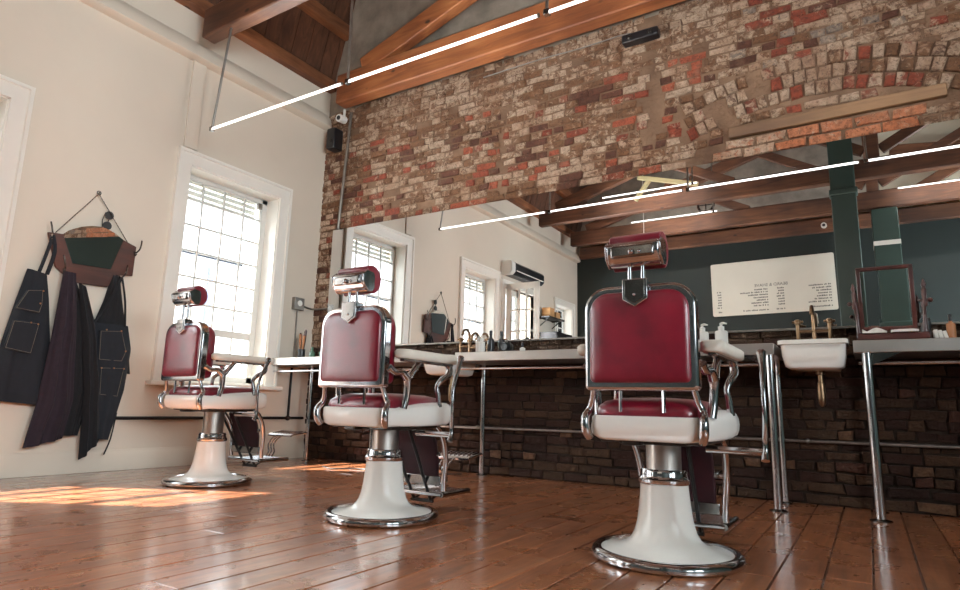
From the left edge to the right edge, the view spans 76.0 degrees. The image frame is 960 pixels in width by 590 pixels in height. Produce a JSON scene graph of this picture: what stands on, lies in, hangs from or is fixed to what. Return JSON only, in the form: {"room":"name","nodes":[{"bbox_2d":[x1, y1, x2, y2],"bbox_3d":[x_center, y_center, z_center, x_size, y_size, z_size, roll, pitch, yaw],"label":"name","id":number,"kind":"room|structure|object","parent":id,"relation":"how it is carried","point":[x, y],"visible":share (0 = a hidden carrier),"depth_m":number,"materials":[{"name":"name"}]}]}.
{"room":"salon","nodes":[
{"label":"salon","id":0,"kind":"room"},
{"bbox_2d":[0,0,330,453],"bbox_3d":[-3.827,-0.906,3.780,0.320,4.150,7.850,-5,-12,32],"label":"wall","id":1,"kind":"structure","parent":0,"point":[109,111],"depth_m":5.05,"materials":[{"name":"beige paint"}]},
{"bbox_2d":[0,74,35,297],"bbox_3d":[-3.672,-0.566,3.854,0.355,2.085,1.250,-5,-12,32],"label":"window","id":2,"kind":"structure","parent":1,"relation":"in","point":[16,97],"depth_m":4.31,"materials":[{"name":"white paint"}]},
{"bbox_2d":[47,191,142,286],"bbox_3d":[-2.947,-0.443,4.718,0.099,0.740,0.672,-5,-12,32],"label":"hook rack","id":3,"kind":"object","parent":1,"relation":"attached to","point":[96,254],"visible":0.95,"depth_m":4.70,"materials":[{"name":"brown wood"}]},
{"bbox_2d":[0,235,56,404],"bbox_3d":[-3.127,0.151,4.280,0.071,1.220,0.346,-5,-12,32],"label":"apron","id":4,"kind":"object","parent":3,"relation":"hanging from","point":[24,345],"visible":0.99,"depth_m":4.24,"materials":[{"name":"black fabric"}]},
{"bbox_2d":[22,271,75,447],"bbox_3d":[-2.989,0.445,4.371,0.081,1.248,0.269,-5,-12,32],"label":"apron","id":5,"kind":"object","parent":3,"relation":"hanging from","point":[53,405],"visible":1,"depth_m":4.35,"materials":[{"name":"fabric"}]},
{"bbox_2d":[63,282,99,459],"bbox_3d":[-2.938,0.528,4.527,0.370,1.335,0.136,11,-14,-42],"label":"cloth","id":6,"kind":"object","parent":3,"relation":"hanging from","point":[84,411],"visible":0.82,"depth_m":4.52,"materials":[{"name":"fabric"}]},
{"bbox_2d":[63,226,122,268],"bbox_3d":[-2.964,-0.374,4.699,0.010,0.320,0.429,-1,-10,32],"label":"mirror glass","id":7,"kind":"object","parent":3,"relation":"attached to","point":[86,247],"depth_m":4.70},
{"bbox_2d":[102,211,113,229],"bbox_3d":[-2.926,-0.584,4.828,0.032,0.150,0.072,-5,-12,32],"label":"sunglasses","id":8,"kind":"object","parent":3,"relation":"hanging from","point":[107,224],"visible":1,"depth_m":4.82,"materials":[{"name":"black plastic"}]},
{"bbox_2d":[94,277,130,454],"bbox_3d":[-2.822,0.524,4.677,0.074,1.355,0.315,-5,-12,32],"label":"apron","id":9,"kind":"object","parent":3,"relation":"hanging from","point":[113,341],"visible":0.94,"depth_m":4.67,"materials":[{"name":"black fabric"}]},
{"bbox_2d":[96,275,129,373],"bbox_3d":[-2.844,0.224,4.811,0.055,0.770,0.319,-5,-12,32],"label":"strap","id":10,"kind":"object","parent":3,"relation":"hanging from","point":[113,313],"visible":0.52,"depth_m":4.79,"materials":[{"name":"fabric"}]},
{"bbox_2d":[0,442,303,478],"bbox_3d":[-3.736,0.993,3.331,0.022,0.158,7.230,-5,-12,32],"label":"baseboard","id":11,"kind":"structure","parent":1,"relation":"attached to","point":[44,463],"depth_m":4.70,"materials":[{"name":"beige paint"}]},
{"bbox_2d":[183,60,206,150],"bbox_3d":[-2.589,-1.723,5.584,0.023,0.830,0.130,-5,-12,32],"label":"trim","id":12,"kind":"structure","parent":1,"relation":"attached to","point":[198,77],"depth_m":5.57,"materials":[{"name":"beige paint"}]},
{"bbox_2d":[79,0,331,130],"bbox_3d":[-3.612,-2.561,3.974,0.085,0.195,7.210,-5,-12,32],"label":"trim","id":13,"kind":"structure","parent":1,"relation":"attached to","point":[122,12],"depth_m":5.62,"materials":[{"name":"beige paint"}]},
{"bbox_2d":[116,416,303,420],"bbox_3d":[-2.374,1.104,5.513,0.050,0.050,2.040,-5,-12,32],"label":"pipe","id":14,"kind":"object","parent":1,"relation":"attached to","point":[287,418],"visible":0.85,"depth_m":5.16,"materials":[{"name":"black metal"}]},
{"bbox_2d":[145,146,292,390],"bbox_3d":[-2.433,-0.176,5.806,0.355,2.085,1.340,-5,-12,32],"label":"window","id":15,"kind":"structure","parent":1,"relation":"in","point":[273,200],"depth_m":6.03,"materials":[{"name":"white paint"}]},
{"bbox_2d":[188,181,255,220],"bbox_3d":[-2.570,-0.936,6.003,0.030,0.205,0.870,-5,-12,32],"label":"blind","id":16,"kind":"object","parent":15,"relation":"attached to","point":[191,187],"depth_m":6.02,"materials":[{"name":"white paint"}]},
{"bbox_2d":[174,0,336,93],"bbox_3d":[-3.621,-2.979,4.063,0.160,0.120,7.250,-5,-12,32],"label":"trim","id":17,"kind":"structure","parent":1,"relation":"attached to","point":[248,36],"depth_m":6.33,"materials":[{"name":"brown wood"}]},
{"bbox_2d":[291,297,326,356],"bbox_3d":[-1.776,0.343,6.391,0.240,0.620,0.310,-5,-12,32],"label":"junction box","id":18,"kind":"object","parent":1,"relation":"attached to","point":[297,303],"visible":0.98,"depth_m":6.38,"materials":[{"name":"grey metal"}]},
{"bbox_2d":[207,0,355,80],"bbox_3d":[-0.002,-4.394,2.050,9.300,2.320,7.850,-5,-12,32],"label":"ceiling","id":19,"kind":"structure","parent":0,"point":[316,32],"depth_m":6.72,"materials":[{"name":"brown wood"}]},
{"bbox_2d":[344,0,539,85],"bbox_3d":[-0.280,-3.189,4.265,1.540,3.305,0.086,-5,-12,32],"label":"tube light","id":20,"kind":"object","parent":19,"relation":"hanging from","point":[348,81],"visible":1,"depth_m":4.07,"materials":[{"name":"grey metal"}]},
{"bbox_2d":[543,0,586,17],"bbox_3d":[1.048,-3.305,3.446,1.530,3.305,0.086,-5,-12,32],"label":"tube light","id":21,"kind":"object","parent":19,"relation":"hanging from","point":[547,12],"visible":1,"depth_m":3.53,"materials":[{"name":"grey metal"}]},
{"bbox_2d":[0,457,959,589],"bbox_3d":[-0.094,0.794,1.072,9.200,0.080,7.850,-5,-12,32],"label":"floor","id":22,"kind":"structure","parent":0,"point":[118,529],"depth_m":2.60,"materials":[{"name":"brown wood"}]},
{"bbox_2d":[157,285,306,487],"bbox_3d":[-1.693,0.659,4.406,0.661,1.305,1.103,-5,-12,32],"label":"barber chair","id":23,"kind":"object","parent":22,"relation":"on","point":[189,355],"visible":1,"depth_m":4.11,"materials":[{"name":"silver metal"}]},
{"bbox_2d":[177,285,207,307],"bbox_3d":[-1.953,0.013,4.165,0.200,0.136,0.106,-5,-12,32],"label":"cushion","id":24,"kind":"object","parent":23,"relation":"on","point":[199,296],"depth_m":4.10,"materials":[{"name":"leather"}]},
{"bbox_2d":[205,326,215,378],"bbox_3d":[-1.930,0.385,4.150,0.392,0.360,0.080,-5,-12,32],"label":"cushion","id":25,"kind":"object","parent":23,"relation":"on","point":[210,336],"depth_m":4.03,"materials":[{"name":"leather"}]},
{"bbox_2d":[169,385,260,395],"bbox_3d":[-1.831,0.672,4.270,0.388,0.083,0.511,-5,-12,32],"label":"seat cushion","id":26,"kind":"object","parent":23,"relation":"on","point":[188,390],"depth_m":4.08,"materials":[{"name":"leather"}]},
{"bbox_2d":[272,357,423,460],"bbox_3d":[-1.179,1.080,5.723,1.835,0.980,0.485,-5,-12,32],"label":"countertop","id":27,"kind":"structure","parent":22,"relation":"on","point":[299,362],"depth_m":5.97,"materials":[{"name":"white stone"},{"name":"polished chrome"}]},
{"bbox_2d":[287,368,292,415],"bbox_3d":[-1.931,0.992,6.240,0.024,0.500,0.024,-5,-12,32],"label":"drain pipe","id":28,"kind":"object","parent":27,"relation":"attached to","point":[291,373],"visible":1,"depth_m":6.23,"materials":[{"name":"black metal"}]},
{"bbox_2d":[297,349,304,356],"bbox_3d":[-1.792,0.595,6.159,0.074,0.100,0.074,-5,-12,32],"label":"jar","id":29,"kind":"object","parent":27,"relation":"on","point":[301,352],"visible":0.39,"depth_m":6.13,"materials":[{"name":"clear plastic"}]},
{"bbox_2d":[299,333,301,348],"bbox_3d":[-1.810,0.508,6.187,0.043,0.253,0.028,-5,-12,32],"label":"brush","id":30,"kind":"object","parent":29,"relation":"in","point":[300,334],"visible":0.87,"depth_m":6.19,"materials":[{"name":"brown wood"}]},
{"bbox_2d":[302,334,305,348],"bbox_3d":[-1.772,0.509,6.147,0.027,0.238,0.052,10,-13,-39],"label":"brush","id":31,"kind":"object","parent":29,"relation":"in","point":[304,336],"visible":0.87,"depth_m":6.14,"materials":[{"name":"brown wood"}]},
{"bbox_2d":[309,347,314,356],"bbox_3d":[-1.671,0.578,6.109,0.060,0.120,0.060,-5,-12,32],"label":"bottle","id":32,"kind":"object","parent":27,"relation":"on","point":[311,353],"visible":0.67,"depth_m":6.09,"materials":[{"name":"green glass"}]},
{"bbox_2d":[272,357,423,367],"bbox_3d":[-1.167,0.632,5.806,1.835,0.070,0.485,-5,-12,32],"label":"countertop","id":33,"kind":"structure","parent":27,"relation":"on","point":[299,362],"depth_m":5.87,"materials":[{"name":"stone"}]},
{"bbox_2d":[322,465,461,474],"bbox_3d":[-0.801,1.481,5.175,1.306,0.010,0.202,-2,-11,16],"label":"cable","id":34,"kind":"object","parent":22,"relation":"on","point":[322,465],"visible":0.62,"depth_m":5.25,"materials":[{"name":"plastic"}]},
{"bbox_2d":[313,265,482,527],"bbox_3d":[-0.335,0.533,3.281,0.661,1.215,1.103,-5,-12,32],"label":"barber chair","id":35,"kind":"object","parent":22,"relation":"on","point":[357,350],"visible":1,"depth_m":2.97,"materials":[{"name":"silver metal"}]},
{"bbox_2d":[338,265,380,295],"bbox_3d":[-0.597,-0.068,3.033,0.200,0.136,0.106,-5,-12,32],"label":"cushion","id":36,"kind":"object","parent":35,"relation":"on","point":[372,283],"depth_m":2.98,"materials":[{"name":"leather"}]},
{"bbox_2d":[328,393,435,407],"bbox_3d":[-0.474,0.547,3.146,0.388,0.083,0.511,-5,-12,32],"label":"seat cushion","id":37,"kind":"object","parent":35,"relation":"on","point":[353,400],"depth_m":2.95,"materials":[{"name":"leather"}]},
{"bbox_2d":[389,316,395,383],"bbox_3d":[-0.573,0.259,3.026,0.392,0.360,0.080,-5,-12,32],"label":"cushion","id":38,"kind":"object","parent":35,"relation":"on","point":[392,329],"depth_m":2.91,"materials":[{"name":"leather"}]},
{"bbox_2d":[455,343,792,512],"bbox_3d":[0.894,0.896,4.430,2.377,0.980,0.510,-5,-12,32],"label":"countertop","id":39,"kind":"structure","parent":22,"relation":"on","point":[773,352],"depth_m":4.01,"materials":[{"name":"stone"}]},
{"bbox_2d":[466,332,488,351],"bbox_3d":[-0.009,0.409,5.160,0.185,0.186,0.185,4,-11,-13],"label":"tap","id":40,"kind":"object","parent":39,"relation":"attached to","point":[470,340],"visible":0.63,"depth_m":5.17,"materials":[{"name":"gold metal"}]},
{"bbox_2d":[476,335,479,351],"bbox_3d":[-0.009,0.403,5.014,0.054,0.154,0.058,-5,-12,32],"label":"pump bottle","id":41,"kind":"object","parent":39,"relation":"on","point":[478,338],"visible":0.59,"depth_m":5.00,"materials":[{"name":"white plastic"}]},
{"bbox_2d":[478,335,484,351],"bbox_3d":[0.015,0.395,4.953,0.056,0.149,0.059,-5,-12,32],"label":"pump bottle","id":42,"kind":"object","parent":39,"relation":"on","point":[481,346],"visible":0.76,"depth_m":4.93,"materials":[{"name":"white plastic"}]},
{"bbox_2d":[487,330,493,351],"bbox_3d":[0.087,0.383,4.985,0.058,0.189,0.058,-5,-12,32],"label":"bottle","id":43,"kind":"object","parent":39,"relation":"on","point":[490,342],"visible":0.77,"depth_m":4.96,"materials":[{"name":"glass"}]},
{"bbox_2d":[498,331,504,350],"bbox_3d":[0.175,0.390,5.012,0.058,0.189,0.058,-5,-12,32],"label":"bottle","id":44,"kind":"object","parent":39,"relation":"on","point":[501,340],"visible":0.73,"depth_m":4.99,"materials":[{"name":"glass"}]},
{"bbox_2d":[500,341,518,350],"bbox_3d":[0.236,0.415,4.896,0.155,0.104,0.101,-5,-12,32],"label":"hair dryer","id":45,"kind":"object","parent":39,"relation":"on","point":[506,345],"visible":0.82,"depth_m":4.88,"materials":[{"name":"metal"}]},
{"bbox_2d":[520,342,524,350],"bbox_3d":[0.335,0.415,4.833,0.044,0.084,0.044,-5,-12,32],"label":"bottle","id":46,"kind":"object","parent":39,"relation":"on","point":[522,348],"visible":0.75,"depth_m":4.82,"materials":[{"name":"white plastic"}]},
{"bbox_2d":[455,343,782,364],"bbox_3d":[0.914,0.451,4.521,2.330,0.070,0.485,-5,-12,32],"label":"countertop","id":47,"kind":"structure","parent":39,"relation":"on","point":[559,356],"depth_m":4.58,"materials":[{"name":"stone"}]},
{"bbox_2d":[457,328,480,351],"bbox_3d":[-0.091,0.413,5.331,0.185,0.236,0.185,4,-11,-13],"label":"tap","id":48,"kind":"object","parent":47,"relation":"on","point":[460,339],"visible":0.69,"depth_m":5.33,"materials":[{"name":"gold metal"}]},
{"bbox_2d":[700,323,708,341],"bbox_3d":[1.499,0.275,4.135,0.083,0.167,0.080,-5,-12,32],"label":"soap bottle","id":49,"kind":"object","parent":39,"relation":"on","point":[704,335],"visible":0.6,"depth_m":4.10,"materials":[{"name":"white plastic"}]},
{"bbox_2d":[715,322,727,342],"bbox_3d":[1.594,0.262,4.053,0.083,0.167,0.080,-5,-12,32],"label":"soap bottle","id":50,"kind":"object","parent":39,"relation":"on","point":[721,334],"visible":0.76,"depth_m":4.02,"materials":[{"name":"white plastic"}]},
{"bbox_2d":[577,231,769,577],"bbox_3d":[0.865,0.439,2.587,0.661,1.212,1.103,-5,-12,32],"label":"barber chair","id":51,"kind":"object","parent":22,"relation":"on","point":[640,335],"visible":1,"depth_m":2.27,"materials":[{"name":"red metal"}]},
{"bbox_2d":[609,231,667,272],"bbox_3d":[0.604,-0.161,2.337,0.200,0.136,0.106,-5,-12,32],"label":"cushion","id":52,"kind":"object","parent":51,"relation":"on","point":[661,261],"depth_m":2.29,"materials":[{"name":"leather"}]},
{"bbox_2d":[597,398,720,417],"bbox_3d":[0.727,0.453,2.450,0.388,0.083,0.511,-5,-12,32],"label":"seat cushion","id":53,"kind":"object","parent":51,"relation":"on","point":[621,407],"depth_m":2.24,"materials":[{"name":"leather"}]},
{"bbox_2d":[853,337,959,523],"bbox_3d":[3.102,0.703,3.066,2.050,0.980,0.514,-5,-12,32],"label":"countertop","id":54,"kind":"structure","parent":22,"relation":"on","point":[871,352],"depth_m":3.38,"materials":[{"name":"metal"}]},
{"bbox_2d":[847,264,932,339],"bbox_3d":[2.401,0.054,3.606,0.423,0.453,0.180,-5,-12,32],"label":"mirror","id":55,"kind":"object","parent":54,"relation":"on","point":[885,294],"visible":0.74,"depth_m":3.60,"materials":[{"name":"brown wood"}]},
{"bbox_2d":[862,328,886,333],"bbox_3d":[2.290,0.207,3.568,0.120,0.032,0.060,-5,-12,32],"label":"cloth","id":56,"kind":"object","parent":55,"relation":"on","point":[874,330],"visible":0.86,"depth_m":3.54,"materials":[{"name":"white fabric"}]},
{"bbox_2d":[891,328,918,332],"bbox_3d":[2.408,0.202,3.482,0.130,0.016,0.060,-5,-12,32],"label":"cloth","id":57,"kind":"object","parent":55,"relation":"on","point":[909,329],"visible":0.88,"depth_m":3.46,"materials":[{"name":"white fabric"}]},
{"bbox_2d":[853,337,959,358],"bbox_3d":[3.121,0.258,3.160,2.050,0.070,0.485,-5,-12,32],"label":"countertop","id":58,"kind":"structure","parent":54,"relation":"on","point":[924,347],"depth_m":3.39,"materials":[{"name":"stone"}]},
{"bbox_2d":[920,318,931,337],"bbox_3d":[2.637,0.216,3.628,0.055,0.158,0.052,-5,-12,32],"label":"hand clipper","id":59,"kind":"object","parent":54,"relation":"on","point":[928,319],"visible":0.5,"depth_m":3.61,"materials":[{"name":"black plastic"}]},
{"bbox_2d":[933,329,938,337],"bbox_3d":[2.559,0.227,3.447,0.022,0.063,0.060,-5,-12,32],"label":"packet","id":60,"kind":"object","parent":54,"relation":"on","point":[935,332],"visible":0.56,"depth_m":3.42,"materials":[{"name":"white paper"}]},
{"bbox_2d":[938,330,943,337],"bbox_3d":[2.577,0.228,3.436,0.025,0.059,0.060,-5,-12,32],"label":"packet","id":61,"kind":"object","parent":54,"relation":"on","point":[940,333],"visible":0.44,"depth_m":3.41,"materials":[{"name":"white paper"}]},
{"bbox_2d":[942,330,948,337],"bbox_3d":[2.595,0.229,3.424,0.028,0.056,0.060,-5,-12,32],"label":"packet","id":62,"kind":"object","parent":54,"relation":"on","point":[945,334],"visible":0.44,"depth_m":3.40,"materials":[{"name":"white paper"}]},
{"bbox_2d":[946,314,956,337],"bbox_3d":[2.645,0.185,3.449,0.044,0.154,0.044,-5,-12,32],"label":"bottle","id":63,"kind":"object","parent":54,"relation":"on","point":[950,326],"visible":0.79,"depth_m":3.43,"materials":[{"name":"brown plastic"}]},
{"bbox_2d":[329,0,700,116],"bbox_3d":[2.043,-3.985,5.211,9.200,3.480,0.290,-5,-12,32],"label":"wall","id":64,"kind":"structure","parent":0,"point":[374,21],"depth_m":6.65,"materials":[{"name":"grey paint"}]},
{"bbox_2d":[303,0,959,516],"bbox_3d":[1.939,-0.465,4.545,9.200,3.851,0.337,-5,-12,32],"label":"wall","id":65,"kind":"structure","parent":0,"point":[722,80],"depth_m":4.77,"materials":[{"name":"brick"}]},
{"bbox_2d":[326,127,342,152],"bbox_3d":[-1.611,-1.714,6.797,0.120,0.240,0.143,-5,-12,32],"label":"wall speaker","id":66,"kind":"object","parent":65,"relation":"attached to","point":[334,135],"visible":1,"depth_m":6.75,"materials":[{"name":"black plastic"}]},
{"bbox_2d":[337,112,352,228],"bbox_3d":[-1.463,-1.356,6.652,0.112,1.312,0.032,-5,-12,32],"label":"conduit pipe","id":67,"kind":"object","parent":65,"relation":"attached to","point":[351,113],"visible":1,"depth_m":6.64,"materials":[{"name":"grey metal"}]},
{"bbox_2d":[424,354,479,401],"bbox_3d":[-0.233,0.716,5.203,0.312,0.375,0.532,-5,-12,32],"label":"basin","id":68,"kind":"object","parent":65,"relation":"attached to","point":[435,370],"visible":0.36,"depth_m":5.09,"materials":[{"name":"ceramic"}]},
{"bbox_2d":[483,33,629,77],"bbox_3d":[0.661,-2.119,5.492,1.484,0.066,0.012,-5,-12,32],"label":"cable","id":69,"kind":"object","parent":65,"relation":"attached to","point":[625,33],"visible":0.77,"depth_m":5.48,"materials":[{"name":"grey metal"}]},
{"bbox_2d":[311,420,959,448],"bbox_3d":[1.134,1.032,4.557,6.800,0.048,0.035,-5,-12,32],"label":"pipe","id":70,"kind":"object","parent":65,"relation":"attached to","point":[808,441],"visible":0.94,"depth_m":3.96,"materials":[{"name":"grey metal"}]},
{"bbox_2d":[622,26,659,47],"bbox_3d":[1.317,-2.120,5.041,0.300,0.076,0.099,-5,-12,32],"label":"emergency light","id":71,"kind":"object","parent":65,"relation":"attached to","point":[652,33],"visible":1,"depth_m":5.01,"materials":[{"name":"black plastic"}]},
{"bbox_2d":[327,119,959,345],"bbox_3d":[1.230,-0.314,4.769,6.660,1.274,0.028,-5,-12,32],"label":"wall mirror","id":72,"kind":"object","parent":65,"relation":"attached to","point":[760,240],"visible":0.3,"depth_m":4.49,"materials":[{"name":"clear mirror"}]},
{"bbox_2d":[777,338,849,406],"bbox_3d":[2.071,0.491,3.774,0.367,0.385,0.552,-5,-12,32],"label":"basin","id":73,"kind":"object","parent":65,"relation":"attached to","point":[817,356],"visible":1,"depth_m":3.60,"materials":[{"name":"ceramic"}]},
{"bbox_2d":[792,305,834,338],"bbox_3d":[2.137,0.199,3.936,0.185,0.256,0.185,4,-11,-13],"label":"tap","id":74,"kind":"object","parent":73,"relation":"attached to","point":[829,321],"visible":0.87,"depth_m":3.92,"materials":[{"name":"gold metal"}]},
{"bbox_3d":[3.775,-3.090,-0.607,0.300,7.250,7.850,-5,-12,32],"label":"wall","id":75,"kind":"structure","parent":0,"visible":0},
{"bbox_2d":[202,0,308,43],"bbox_3d":[1.471,-3.547,3.282,9.165,1.893,0.130,-5,-12,32],"label":"roof truss","id":76,"kind":"object","parent":75,"relation":"attached to","point":[240,15],"visible":1,"depth_m":5.25,"materials":[{"name":"brown wood"}]},
{"bbox_2d":[209,27,343,131],"bbox_3d":[-1.625,-1.904,4.894,1.533,0.936,0.032,-5,-12,32],"label":"tube light","id":77,"kind":"object","parent":76,"relation":"hanging from","point":[212,128],"visible":1,"depth_m":5.06,"materials":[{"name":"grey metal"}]},
{"bbox_2d":[336,0,685,107],"bbox_3d":[2.326,-3.331,4.474,8.995,1.943,0.150,-5,-12,32],"label":"roof truss","id":78,"kind":"object","parent":75,"relation":"attached to","point":[588,15],"visible":0.88,"depth_m":5.81,"materials":[{"name":"orange wood"}]},
{"bbox_2d":[336,109,347,123],"bbox_3d":[-1.501,-1.949,6.674,0.084,0.174,0.112,-4,-12,26],"label":"security camera","id":79,"kind":"object","parent":78,"relation":"attached to","point":[340,118],"visible":1,"depth_m":6.64,"materials":[{"name":"white plastic"}]},
{"label":"outside","id":80,"kind":"structure","parent":0,"visible":0},
{"bbox_2d":[173,256,252,377],"bbox_3d":[-6.342,1.011,8.626,1.050,3.900,20.000,-5,-12,32],"label":"building","id":81,"kind":"structure","parent":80,"point":[224,298],"depth_m":10.79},
{"bbox_2d":[202,265,215,325],"bbox_3d":[-4.671,1.143,10.362,0.050,3.350,0.160,-5,-12,32],"label":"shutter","id":82,"kind":"object","parent":81,"relation":"hanging from","point":[210,270],"depth_m":10.54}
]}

